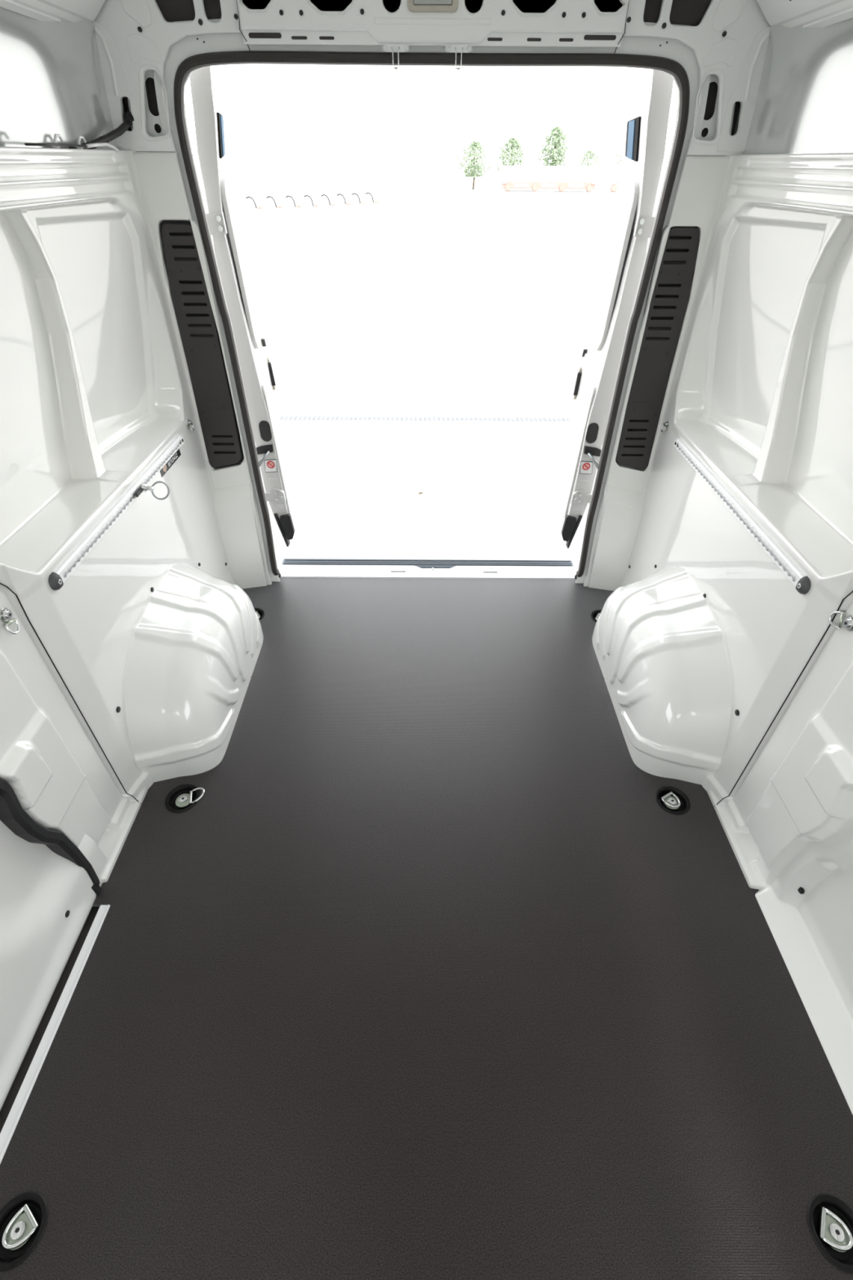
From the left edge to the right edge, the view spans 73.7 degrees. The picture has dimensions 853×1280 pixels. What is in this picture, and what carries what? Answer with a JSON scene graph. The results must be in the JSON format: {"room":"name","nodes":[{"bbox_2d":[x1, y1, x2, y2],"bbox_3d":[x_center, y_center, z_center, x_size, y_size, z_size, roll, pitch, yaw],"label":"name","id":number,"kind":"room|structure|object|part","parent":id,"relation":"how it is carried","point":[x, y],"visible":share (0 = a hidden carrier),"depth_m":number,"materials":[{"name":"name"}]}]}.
{"room":"cargo space","nodes":[
{"label":"cargo space","id":0,"kind":"room"},
{"bbox_2d":[0,6,235,897],"bbox_3d":[-1.004,0.110,0.893,0.184,2.000,3.623,1,40,1],"label":"wall","id":1,"kind":"structure","parent":0,"point":[95,384],"depth_m":1.57,"materials":[{"name":"white metal"}]},
{"bbox_2d":[0,607,19,634],"bbox_3d":[-0.942,-0.042,1.286,0.017,0.062,0.041,0,40,0],"label":"ring","id":2,"kind":"object","parent":1,"relation":"attached to","point":[6,615],"visible":1,"depth_m":1.28,"materials":[{"name":"metal"}]},
{"bbox_2d":[0,607,8,622],"bbox_3d":[-0.949,-0.057,1.280,0.004,0.032,0.032,0,40,0],"label":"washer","id":3,"kind":"object","parent":2,"relation":"in","point":[4,612],"depth_m":1.27,"materials":[{"name":"metal"}]},
{"bbox_2d":[0,820,109,1111],"bbox_3d":[-0.951,0.779,0.433,0.052,1.750,2.054,0,40,0],"label":"door","id":4,"kind":"structure","parent":1,"relation":"in","point":[46,900],"depth_m":1.36,"materials":[{"name":"white paint"}]},
{"bbox_2d":[0,904,110,1164],"bbox_3d":[-0.899,1.388,0.860,0.030,0.060,1.950,0,40,0],"label":"trim","id":5,"kind":"structure","parent":1,"relation":"attached to","point":[11,1123],"depth_m":1.35,"materials":[{"name":"white metal"}]},
{"bbox_2d":[51,133,63,148],"bbox_3d":[-0.950,-1.282,1.462,0.016,0.028,0.045,0,40,0],"label":"hook","id":6,"kind":"object","parent":1,"relation":"on","point":[55,135],"visible":0.82,"depth_m":1.46,"materials":[{"name":"white metal"}]},
{"bbox_3d":[-1.037,-0.511,0.372,0.139,0.380,3.624,2,40,2],"label":"roof panel","id":7,"kind":"part","parent":1,"relation":"part of","materials":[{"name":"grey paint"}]},
{"bbox_2d":[24,142,119,152],"bbox_3d":[-0.927,-1.301,1.499,0.019,0.022,0.467,2,40,2],"label":"wire tail","id":8,"kind":"object","parent":1,"relation":"on","point":[95,144],"visible":1,"depth_m":1.50,"materials":[{"name":"white"}]},
{"bbox_2d":[75,135,86,149],"bbox_3d":[-0.950,-1.365,1.561,0.016,0.028,0.045,0,40,0],"label":"hook","id":9,"kind":"object","parent":1,"relation":"on","point":[79,137],"visible":0.77,"depth_m":1.55,"materials":[{"name":"white metal"}]},
{"bbox_2d":[68,111,133,149],"bbox_3d":[-0.934,-1.461,1.637,0.040,0.100,0.295,12,42,14],"label":"cable conduit","id":10,"kind":"object","parent":1,"relation":"attached to","point":[128,117],"visible":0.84,"depth_m":1.68,"materials":[{"name":"black"}]},
{"bbox_2d":[48,434,184,590],"bbox_3d":[-0.917,-0.445,1.768,0.019,0.046,0.968,0,40,0],"label":"rail","id":11,"kind":"object","parent":1,"relation":"attached to","point":[56,579],"visible":0.97,"depth_m":1.64,"materials":[{"name":"silver metal"}]},
{"bbox_2d":[134,480,169,499],"bbox_3d":[-0.886,-0.476,1.827,0.109,0.058,0.047,-33,50,-33],"label":"ring fitting","id":12,"kind":"object","parent":11,"relation":"attached to","point":[144,487],"visible":1,"depth_m":1.81,"materials":[{"name":"grey metal"}]},
{"bbox_2d":[160,448,181,477],"bbox_3d":[-0.924,-0.643,2.056,0.002,0.026,0.200,0,40,0],"label":"wall label","id":13,"kind":"object","parent":1,"relation":"attached to","point":[177,454],"visible":1,"depth_m":2.05,"materials":[{"name":"black"}]},
{"bbox_2d":[186,419,194,430],"bbox_3d":[-0.915,-0.834,2.207,0.015,0.041,0.031,0,40,0],"label":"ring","id":14,"kind":"object","parent":1,"relation":"attached to","point":[188,422],"visible":1,"depth_m":2.20,"materials":[{"name":"metal"}]},
{"bbox_2d":[0,577,852,1279],"bbox_3d":[0.004,0.862,1.499,2.100,0.060,3.620,0,40,0],"label":"floor","id":15,"kind":"structure","parent":0,"point":[427,977],"depth_m":1.39,"materials":[{"name":"grey rubber"}]},
{"bbox_2d":[0,1191,48,1271],"bbox_3d":[-0.797,1.153,1.111,0.109,0.022,0.109,0,40,0],"label":"ring","id":16,"kind":"object","parent":15,"relation":"on","point":[24,1218],"visible":1,"depth_m":1.11,"materials":[{"name":"black plastic"}]},
{"bbox_3d":[-0.797,1.157,1.115,0.052,0.004,0.052,0,40,0],"label":"plate","id":17,"kind":"part","parent":16,"relation":"part of","materials":[{"name":"silver metal"}]},
{"bbox_2d":[164,783,204,812],"bbox_3d":[-0.794,0.516,1.859,0.109,0.035,0.114,24,46,26],"label":"ring","id":18,"kind":"object","parent":15,"relation":"on","point":[183,797],"visible":1,"depth_m":1.86,"materials":[{"name":"black plastic"}]},
{"bbox_3d":[-0.795,0.526,1.864,0.052,0.004,0.052,0,40,0],"label":"plate","id":19,"kind":"part","parent":18,"relation":"part of","materials":[{"name":"silver metal"}]},
{"bbox_2d":[123,560,263,782],"bbox_3d":[-0.812,0.004,2.087,0.232,0.483,0.925,0,40,0],"label":"wheel arch","id":20,"kind":"object","parent":15,"relation":"on","point":[195,646],"visible":0.99,"depth_m":1.89,"materials":[{"name":"white paint"}]},
{"bbox_2d":[254,608,265,620],"bbox_3d":[-0.794,-0.107,2.606,0.109,0.022,0.109,0,40,0],"label":"ring","id":21,"kind":"object","parent":15,"relation":"on","point":[260,613],"visible":0.34,"depth_m":2.62,"materials":[{"name":"black metal"}]},
{"bbox_2d":[590,609,601,622],"bbox_3d":[0.806,-0.099,2.610,0.109,0.022,0.109,0,40,0],"label":"ring","id":22,"kind":"object","parent":15,"relation":"on","point":[594,615],"visible":0.27,"depth_m":2.63,"materials":[{"name":"black metal"}]},
{"bbox_2d":[591,563,733,784],"bbox_3d":[0.825,0.013,2.091,0.232,0.483,0.925,0,40,0],"label":"wheel arch","id":23,"kind":"object","parent":15,"relation":"on","point":[660,647],"visible":1,"depth_m":1.90,"materials":[{"name":"white paint"}]},
{"bbox_2d":[655,786,690,814],"bbox_3d":[0.805,0.530,1.865,0.109,0.022,0.109,0,40,0],"label":"ring","id":24,"kind":"object","parent":15,"relation":"on","point":[673,800],"visible":1,"depth_m":1.86,"materials":[{"name":"black plastic"}]},
{"bbox_3d":[0.805,0.534,1.868,0.052,0.004,0.052,0,40,0],"label":"plate","id":25,"kind":"part","parent":24,"relation":"part of","materials":[{"name":"silver metal"}]},
{"bbox_2d":[807,1193,852,1273],"bbox_3d":[0.803,1.162,1.115,0.109,0.022,0.109,0,40,0],"label":"ring","id":26,"kind":"object","parent":15,"relation":"on","point":[829,1219],"visible":1,"depth_m":1.12,"materials":[{"name":"black plastic"}]},
{"bbox_3d":[0.803,1.166,1.119,0.052,0.004,0.052,0,40,0],"label":"plate","id":27,"kind":"part","parent":26,"relation":"part of","materials":[{"name":"silver metal"}]},
{"bbox_2d":[0,0,852,27],"bbox_3d":[0.015,-0.610,0.205,2.040,0.143,3.520,0,40,0],"label":"ceiling","id":28,"kind":"structure","parent":0,"point":[787,13],"depth_m":1.44,"materials":[{"name":"white paint"}]},
{"bbox_3d":[-0.895,-0.616,0.201,0.220,0.127,3.500,0,40,0],"label":"roof rail","id":29,"kind":"part","parent":28,"relation":"part of","materials":[{"name":"white metal"}]},
{"bbox_3d":[0.925,-0.607,0.206,0.220,0.127,3.500,0,40,0],"label":"roof rail","id":30,"kind":"part","parent":28,"relation":"part of","materials":[{"name":"white metal"}]},
{"bbox_2d":[93,0,770,591],"bbox_3d":[0.011,-0.952,2.262,2.160,2.330,0.170,0,40,0],"label":"door frame","id":31,"kind":"structure","parent":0,"point":[713,51],"depth_m":1.64,"materials":[{"name":"white paint"}]},
{"bbox_3d":[-0.804,-1.747,1.546,0.092,0.112,0.004,0,40,0],"label":"gusset panel","id":32,"kind":"part","parent":31,"relation":"part of","materials":[{"name":"white paint"}]},
{"bbox_3d":[-0.801,-1.673,1.610,0.088,0.060,0.003,0,40,0],"label":"gusset panel","id":33,"kind":"part","parent":31,"relation":"part of","materials":[{"name":"white paint"}]},
{"bbox_3d":[-0.862,-0.885,2.283,0.225,1.630,0.020,0,40,0],"label":"pillar panel","id":34,"kind":"part","parent":31,"relation":"part of","materials":[{"name":"white paint"}]},
{"bbox_2d":[160,220,244,468],"bbox_3d":[-0.839,-1.052,2.144,0.162,0.855,0.022,0,40,0],"label":"air vent","id":35,"kind":"object","parent":31,"relation":"in","point":[198,331],"visible":1,"depth_m":2.10,"materials":[{"name":"plastic"}]},
{"bbox_2d":[189,65,294,546],"bbox_3d":[-0.790,-1.362,2.512,0.156,1.775,0.833,-8,41,-10],"label":"door","id":36,"kind":"structure","parent":31,"relation":"in","point":[207,86],"depth_m":2.24,"materials":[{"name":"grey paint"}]},
{"bbox_3d":[-0.772,-1.583,2.390,0.035,0.600,0.559,-7,41,-9],"label":"panel","id":37,"kind":"part","parent":36,"relation":"part of","materials":[{"name":"grey paint"}]},
{"bbox_3d":[-0.821,-1.499,2.869,0.024,0.035,0.024,0,40,0],"label":"latch knob","id":38,"kind":"part","parent":36,"relation":"part of","materials":[{"name":"plastic"}]},
{"bbox_3d":[-0.810,-1.389,2.952,0.027,0.160,0.085,-7,41,-9],"label":"latch plate","id":39,"kind":"part","parent":36,"relation":"part of","materials":[{"name":"black plastic"}]},
{"bbox_2d":[382,44,408,69],"bbox_3d":[-0.086,-1.640,1.600,0.074,0.050,0.012,0,40,0],"label":"latch","id":40,"kind":"object","parent":31,"relation":"in","point":[393,48],"depth_m":1.59,"materials":[{"name":"silver metal"}]},
{"bbox_3d":[0.016,-1.651,1.639,1.944,0.380,0.016,0,40,0],"label":"frame","id":41,"kind":"part","parent":31,"relation":"part of","materials":[{"name":"white paint"}]},
{"bbox_2d":[407,0,457,12],"bbox_3d":[0.017,-1.738,1.521,0.139,0.080,0.016,0,40,0],"label":"lamp","id":42,"kind":"object","parent":31,"relation":"attached to","point":[420,6],"visible":1,"depth_m":1.53,"materials":[{"name":"beige plastic"}]},
{"bbox_2d":[445,44,471,70],"bbox_3d":[0.090,-1.639,1.601,0.074,0.050,0.012,0,40,0],"label":"latch","id":43,"kind":"object","parent":31,"relation":"in","point":[450,48],"depth_m":1.59,"materials":[{"name":"silver metal"}]},
{"bbox_2d":[560,67,673,548],"bbox_3d":[0.797,-1.355,2.517,0.162,1.775,0.834,7,41,8],"label":"door","id":44,"kind":"structure","parent":31,"relation":"in","point":[649,91],"depth_m":2.26,"materials":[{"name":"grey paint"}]},
{"bbox_3d":[0.795,-1.355,2.986,0.023,0.160,0.083,6,40,6],"label":"latch plate","id":45,"kind":"part","parent":44,"relation":"part of","materials":[{"name":"black plastic"}]},
{"bbox_3d":[0.806,-1.465,2.903,0.023,0.035,0.025,0,40,0],"label":"latch knob","id":46,"kind":"part","parent":44,"relation":"part of","materials":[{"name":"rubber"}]},
{"bbox_3d":[0.781,-1.577,2.396,0.035,0.600,0.558,6,40,6],"label":"panel","id":47,"kind":"part","parent":44,"relation":"part of","materials":[{"name":"grey paint"}]},
{"bbox_3d":[0.883,-0.876,2.288,0.225,1.630,0.020,0,40,0],"label":"pillar panel","id":48,"kind":"part","parent":31,"relation":"part of","materials":[{"name":"white paint"}]},
{"bbox_2d":[615,225,699,470],"bbox_3d":[0.863,-1.043,2.148,0.162,0.855,0.022,0,40,0],"label":"air vent","id":49,"kind":"object","parent":31,"relation":"in","point":[669,300],"visible":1,"depth_m":2.10,"materials":[{"name":"plastic"}]},
{"bbox_3d":[0.834,-1.665,1.614,0.088,0.060,0.003,0,40,0],"label":"gusset panel","id":50,"kind":"part","parent":31,"relation":"part of","materials":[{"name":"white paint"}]},
{"bbox_3d":[0.839,-1.738,1.550,0.092,0.112,0.004,0,40,0],"label":"gusset panel","id":51,"kind":"part","parent":31,"relation":"part of","materials":[{"name":"white paint"}]},
{"bbox_2d":[620,17,852,1114],"bbox_3d":[1.014,0.117,0.894,0.180,1.990,3.621,0,40,0],"label":"wall","id":52,"kind":"structure","parent":0,"point":[760,391],"depth_m":1.57,"materials":[{"name":"white metal"}]},
{"bbox_2d":[661,421,669,431],"bbox_3d":[0.937,-0.839,2.235,0.016,0.044,0.033,0,40,0],"label":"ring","id":53,"kind":"object","parent":52,"relation":"attached to","point":[666,424],"visible":1,"depth_m":2.23,"materials":[{"name":"metal"}]},
{"bbox_2d":[673,436,810,594],"bbox_3d":[0.936,-0.435,1.773,0.019,0.046,0.968,0,40,0],"label":"rail","id":54,"kind":"object","parent":52,"relation":"attached to","point":[802,582],"visible":1,"depth_m":1.65,"materials":[{"name":"silver metal"}]},
{"bbox_3d":[1.064,-0.500,0.377,0.139,0.380,3.624,-1,40,-2],"label":"roof panel","id":55,"kind":"part","parent":52,"relation":"part of","materials":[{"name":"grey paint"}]},
{"bbox_2d":[828,611,852,631],"bbox_3d":[0.961,-0.043,1.313,0.016,0.051,0.069,-2,40,-3],"label":"ring","id":56,"kind":"object","parent":52,"relation":"attached to","point":[847,622],"visible":1,"depth_m":1.31,"materials":[{"name":"metal"}]},
{"bbox_2d":[847,615,852,631],"bbox_3d":[0.967,-0.038,1.296,0.004,0.037,0.037,0,40,0],"label":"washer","id":57,"kind":"object","parent":56,"relation":"in","point":[850,618],"depth_m":1.29,"materials":[{"name":"metal"}]},
{"label":"outside","id":58,"kind":"structure","parent":0,"visible":0},
{"bbox_2d":[195,164,666,566],"bbox_3d":[0.255,-114.397,138.989,300.000,0.001,440.000,0,40,0],"label":"ground","id":59,"kind":"structure","parent":58,"point":[441,295],"depth_m":8.56,"materials":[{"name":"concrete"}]},
{"bbox_2d":[245,195,262,208],"bbox_3d":[-9.726,-24.591,31.971,0.850,0.542,0.160,0,40,0],"label":"barrier","id":60,"kind":"object","parent":59,"relation":"on","point":[248,196],"visible":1,"depth_m":32.00,"materials":[{"name":"grey metal"}]},
{"bbox_2d":[266,195,281,208],"bbox_3d":[-8.725,-25.012,32.478,0.850,0.542,0.160,0,40,0],"label":"barrier","id":61,"kind":"object","parent":59,"relation":"on","point":[277,206],"visible":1,"depth_m":32.52,"materials":[{"name":"grey metal"}]},
{"bbox_2d":[285,195,301,207],"bbox_3d":[-7.764,-25.484,33.046,0.850,0.542,0.160,0,40,0],"label":"barrier","id":62,"kind":"object","parent":59,"relation":"on","point":[297,206],"visible":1,"depth_m":33.07,"materials":[{"name":"grey metal"}]},
{"bbox_2d":[303,195,318,206],"bbox_3d":[-6.843,-26.008,33.675,0.850,0.542,0.160,0,40,0],"label":"barrier","id":63,"kind":"object","parent":59,"relation":"on","point":[315,205],"visible":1,"depth_m":33.69,"materials":[{"name":"grey metal"}]},
{"bbox_2d":[320,194,335,205],"bbox_3d":[-5.962,-26.584,34.365,0.850,0.542,0.160,0,40,0],"label":"barrier","id":64,"kind":"object","parent":59,"relation":"on","point":[331,204],"visible":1,"depth_m":34.38,"materials":[{"name":"grey metal"}]},
{"bbox_2d":[337,193,351,204],"bbox_3d":[-5.120,-27.211,35.116,0.850,0.542,0.160,0,40,0],"label":"barrier","id":65,"kind":"object","parent":59,"relation":"on","point":[347,203],"visible":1,"depth_m":35.17,"materials":[{"name":"grey metal"}]},
{"bbox_2d":[351,192,364,204],"bbox_3d":[-4.319,-27.890,35.929,0.850,0.542,0.160,0,40,0],"label":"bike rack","id":66,"kind":"object","parent":59,"relation":"on","point":[362,202],"visible":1,"depth_m":35.99,"materials":[{"name":"grey metal"}]},
{"bbox_2d":[364,192,377,203],"bbox_3d":[-3.557,-28.621,36.802,0.850,0.542,0.160,0,40,0],"label":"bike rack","id":67,"kind":"object","parent":59,"relation":"on","point":[375,202],"visible":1,"depth_m":36.84,"materials":[{"name":"grey metal"}]},
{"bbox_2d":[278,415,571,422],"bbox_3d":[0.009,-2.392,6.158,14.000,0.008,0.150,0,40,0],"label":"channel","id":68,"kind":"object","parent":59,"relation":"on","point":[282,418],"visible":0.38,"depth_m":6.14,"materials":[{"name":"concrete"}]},
{"bbox_2d":[455,140,492,189],"bbox_3d":[4.478,-44.842,53.771,3.470,3.584,3.537,0,40,0],"label":"tree","id":69,"kind":"object","parent":59,"relation":"on","point":[473,145],"visible":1,"depth_m":53.24,"materials":[{"name":"green plant"}]},
{"bbox_2d":[493,137,528,171],"bbox_3d":[8.213,-46.211,55.176,3.466,3.905,3.459,0,40,0],"label":"tree","id":70,"kind":"object","parent":59,"relation":"on","point":[514,144],"visible":0.8,"depth_m":54.40,"materials":[{"name":"green plant"}]},
{"bbox_2d":[498,165,599,191],"bbox_3d":[11.100,-42.167,52.031,8.800,1.800,2.050,0,40,0],"label":"trailer","id":71,"kind":"object","parent":59,"relation":"on","point":[533,177],"visible":1,"depth_m":51.21,"materials":[{"name":"white"}]},
{"bbox_2d":[537,125,571,166],"bbox_3d":[13.332,-50.440,59.460,3.513,4.906,3.473,0,40,0],"label":"tree","id":72,"kind":"object","parent":59,"relation":"on","point":[557,132],"visible":0.88,"depth_m":58.66,"materials":[{"name":"green plant"}]},
{"bbox_2d":[571,150,604,182],"bbox_3d":[17.405,-50.989,61.562,3.655,3.080,3.598,0,40,0],"label":"tree","id":73,"kind":"object","parent":59,"relation":"on","point":[590,153],"visible":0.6,"depth_m":60.88,"materials":[{"name":"green plant"}]},
{"bbox_3d":[17.407,-51.284,61.314,3.655,2.310,3.598,0,40,0],"label":"crown","id":74,"kind":"part","parent":73,"relation":"part of","materials":[{"name":"green plant"}]},
{"bbox_2d":[607,166,621,192],"bbox_3d":[18.300,-42.130,52.048,3.110,1.800,2.050,0,40,0],"label":"trailer","id":75,"kind":"object","parent":59,"relation":"on","point":[614,174],"visible":0.27,"depth_m":51.45,"materials":[{"name":"white"}]},
{"bbox_3d":[0.009,0.155,0.941,2.240,2.340,3.680,0,40,0],"label":"wall","id":76,"kind":"structure","parent":0,"visible":0},
{"bbox_2d":[277,558,577,578],"bbox_3d":[0.006,-0.337,2.949,1.600,0.113,0.202,0,40,0],"label":"door sill","id":77,"kind":"structure","parent":76,"relation":"attached to","point":[290,567],"depth_m":2.91,"materials":[{"name":"white metal"}]},
{"bbox_3d":[0.007,-0.343,2.889,1.600,0.008,0.117,0,40,0],"label":"sill plate","id":78,"kind":"part","parent":77,"relation":"part of","materials":[{"name":"white metal"}]}
]}

